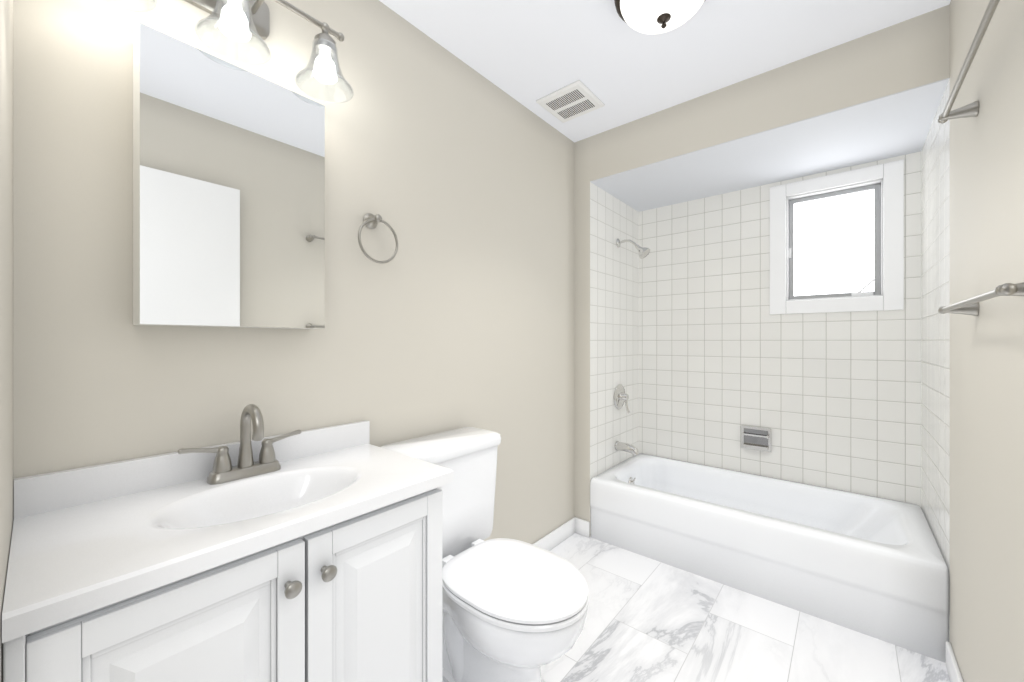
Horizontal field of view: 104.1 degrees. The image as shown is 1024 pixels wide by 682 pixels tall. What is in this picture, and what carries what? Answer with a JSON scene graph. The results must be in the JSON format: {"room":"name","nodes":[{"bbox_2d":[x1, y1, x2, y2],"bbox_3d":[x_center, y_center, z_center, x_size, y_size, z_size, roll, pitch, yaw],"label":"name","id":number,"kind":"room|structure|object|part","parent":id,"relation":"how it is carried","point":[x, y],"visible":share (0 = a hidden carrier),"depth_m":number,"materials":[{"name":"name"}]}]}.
{"room":"bathroom","nodes":[
{"label":"bathroom","id":0,"kind":"room"},
{"bbox_2d":[0,0,12,681],"bbox_3d":[-0.449,-0.024,0.259,1.840,2.440,0.120,0,0,40],"label":"wall","id":1,"kind":"structure","parent":0,"point":[6,267],"depth_m":0.63,"materials":[{"name":"beige paint"}]},
{"bbox_2d":[13,0,573,543],"bbox_3d":[-0.230,-0.024,1.857,0.120,2.440,3.510,0,0,40],"label":"wall","id":2,"kind":"structure","parent":0,"point":[457,176],"depth_m":1.36,"materials":[{"name":"beige paint"}]},
{"bbox_2d":[184,0,270,64],"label":"sconce","id":3,"kind":"object","parent":2,"relation":"attached to","point":[239,19],"depth_m":1.02,"materials":[{"name":"white glass"}]},
{"bbox_2d":[133,23,324,328],"bbox_3d":[-0.736,-0.374,1.081,0.098,0.673,0.412,0,0,40],"label":"mirror","id":4,"kind":"object","parent":2,"relation":"attached to","point":[228,194],"visible":1,"depth_m":1.01,"materials":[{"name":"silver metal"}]},
{"bbox_2d":[274,0,353,102],"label":"sconce","id":5,"kind":"object","parent":2,"relation":"attached to","point":[323,45],"depth_m":1.17,"materials":[{"name":"white glass"}]},
{"bbox_2d":[358,213,397,263],"bbox_3d":[-0.482,-0.364,1.415,0.061,0.184,0.157,0,0,40],"label":"towel ring","id":6,"kind":"object","parent":2,"relation":"attached to","point":[371,221],"visible":1,"depth_m":1.41,"materials":[{"name":"silver metal"}]},
{"bbox_2d":[532,517,580,550],"bbox_3d":[-0.050,1.149,1.955,0.030,0.095,1.410,0,0,40],"label":"baseboard","id":7,"kind":"structure","parent":2,"relation":"attached to","point":[558,535],"depth_m":2.36,"materials":[{"name":"white paint"}]},
{"bbox_2d":[574,137,638,536],"bbox_3d":[0.671,-0.024,2.752,0.110,2.440,0.740,0,0,40],"label":"wall","id":8,"kind":"structure","parent":0,"point":[606,315],"depth_m":2.55,"materials":[{"name":"white tile"}]},
{"bbox_2d":[614,384,629,412],"bbox_3d":[0.767,0.393,2.718,0.080,0.196,0.172,0,0,40],"label":"shower valve","id":9,"kind":"object","parent":8,"relation":"attached to","point":[621,396],"visible":0.98,"depth_m":2.70,"materials":[{"name":"silver metal"}]},
{"bbox_2d":[615,441,638,455],"bbox_3d":[0.771,0.717,2.663,0.156,0.078,0.066,0,0,40],"label":"tub spout","id":10,"kind":"object","parent":8,"relation":"attached to","point":[626,447],"visible":1,"depth_m":2.65,"materials":[{"name":"silver metal"}]},
{"bbox_2d":[616,239,649,258],"bbox_3d":[0.808,-0.619,2.657,0.220,0.159,0.082,0,0,40],"label":"shower head","id":11,"kind":"object","parent":8,"relation":"attached to","point":[643,252],"visible":1,"depth_m":2.62},
{"bbox_2d":[379,0,950,142],"bbox_3d":[0.429,-1.294,1.304,1.840,0.100,3.510,0,0,40],"label":"ceiling","id":12,"kind":"structure","parent":0,"point":[527,54],"depth_m":1.66,"materials":[{"name":"paint"}]},
{"bbox_2d":[536,80,604,122],"bbox_3d":[0.306,-1.237,2.083,0.260,0.013,0.265,0,0,40],"label":"ceiling vent","id":13,"kind":"object","parent":12,"relation":"in","point":[575,99],"visible":1,"depth_m":2.06,"materials":[{"name":"white paint"}]},
{"bbox_2d":[614,0,704,33],"bbox_3d":[0.519,-1.157,1.366,0.330,0.170,0.330,0,0,40],"label":"ceiling light","id":14,"kind":"object","parent":12,"relation":"attached to","point":[652,16],"visible":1,"depth_m":1.36,"materials":[{"name":"white glass"}]},
{"bbox_2d":[442,533,949,681],"bbox_3d":[0.429,1.246,1.304,1.840,0.100,3.510,0,0,40],"label":"floor","id":15,"kind":"structure","parent":0,"point":[647,619],"depth_m":1.60,"materials":[{"name":"stone"}]},
{"bbox_2d":[2,404,453,681],"bbox_3d":[-0.587,0.680,0.966,0.474,1.031,0.784,0,0,40],"label":"bathroom vanity","id":16,"kind":"object","parent":15,"relation":"on","point":[313,555],"visible":0.98,"depth_m":0.84,"materials":[{"name":"white wood"}]},
{"bbox_2d":[177,404,301,484],"bbox_3d":[-0.685,0.262,1.048,0.137,0.195,0.285,0,0,40],"label":"faucet","id":17,"kind":"object","parent":16,"relation":"on","point":[247,471],"depth_m":1.06,"materials":[{"name":"silver metal"}]},
{"bbox_2d":[381,427,588,681],"bbox_3d":[-0.075,0.792,1.375,0.718,0.831,0.480,0,0,40],"label":"toilet","id":18,"kind":"object","parent":15,"relation":"on","point":[513,610],"visible":0.85,"depth_m":1.30,"materials":[{"name":"white ceramic"}]},
{"bbox_3d":[0.006,0.775,1.307,0.506,0.044,0.384,0,0,40],"label":"seat","id":19,"kind":"part","parent":18,"relation":"part of","materials":[{"name":"plastic"}]},
{"bbox_2d":[590,453,948,662],"bbox_3d":[1.280,1.016,2.233,1.486,0.360,0.750,0,0,40],"label":"bathtub","id":20,"kind":"object","parent":15,"relation":"on","point":[873,566],"visible":1,"depth_m":1.93,"materials":[{"name":"ceramic"}]},
{"bbox_2d":[590,78,948,211],"bbox_3d":[1.285,-0.973,2.239,1.490,0.005,0.738,0,0,40],"label":"ceiling","id":21,"kind":"structure","parent":0,"point":[892,125],"depth_m":2.07,"materials":[{"name":"paint"}]},
{"bbox_2d":[590,4,949,180],"bbox_3d":[1.284,-1.109,2.238,1.490,0.270,0.740,0,0,40],"label":"soffit","id":22,"kind":"structure","parent":0,"point":[914,52],"depth_m":1.78,"materials":[{"name":"beige paint"}]},
{"bbox_2d":[639,151,920,505],"bbox_3d":[1.518,-0.024,2.603,1.840,2.440,0.120,0,0,40],"label":"wall","id":23,"kind":"structure","parent":0,"point":[832,400],"depth_m":2.49,"materials":[{"name":"tile"}]},
{"bbox_2d":[741,425,771,451],"bbox_3d":[1.522,0.611,2.495,0.164,0.144,0.040,0,0,40],"label":"soap dish","id":24,"kind":"object","parent":23,"relation":"attached to","point":[756,438],"visible":1,"depth_m":2.49,"materials":[{"name":"silver metal"}]},
{"bbox_2d":[786,178,882,300],"bbox_3d":[1.843,-0.554,2.300,0.436,0.636,0.076,0,0,40],"label":"window frame","id":25,"kind":"structure","parent":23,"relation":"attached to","point":[856,185],"depth_m":2.26,"materials":[{"name":"white paint"}]},
{"bbox_2d":[770,159,903,314],"bbox_3d":[1.833,-0.552,2.293,0.589,0.781,0.090,0,0,40],"label":"window","id":26,"kind":"structure","parent":25,"relation":"attached to","point":[860,293],"depth_m":2.28,"materials":[{"name":"white paint"}]},
{"bbox_3d":[1.857,-0.554,2.316,0.411,0.610,0.025,0,0,40],"label":"window sash","id":27,"kind":"part","parent":26,"relation":"part of","materials":[{"name":"white glass"}]},
{"bbox_2d":[921,0,1023,681],"bbox_3d":[1.088,-0.024,0.752,0.120,2.440,3.510,0,0,40],"label":"wall","id":28,"kind":"structure","parent":0,"point":[972,367],"depth_m":1.15,"materials":[{"name":"beige paint"}]},
{"bbox_2d":[946,641,963,681],"bbox_3d":[0.899,1.149,0.629,0.013,0.095,2.180,0,0,40],"label":"baseboard","id":29,"kind":"structure","parent":28,"relation":"attached to","point":[952,667],"depth_m":1.38,"materials":[{"name":"white paint"}]},
{"bbox_2d":[938,0,999,123],"bbox_3d":[1.127,-0.674,0.954,0.077,0.044,0.658,0,0,40],"label":"towel rail","id":30,"kind":"object","parent":28,"relation":"attached to","point":[966,111],"visible":1,"depth_m":1.01,"materials":[{"name":"silver metal"}]},
{"bbox_2d":[938,282,1023,315],"bbox_3d":[1.127,-0.094,0.954,0.077,0.044,0.658,0,0,40],"label":"towel rail","id":31,"kind":"object","parent":28,"relation":"attached to","point":[969,306],"visible":1,"depth_m":0.88,"materials":[{"name":"silver metal"}]}
]}

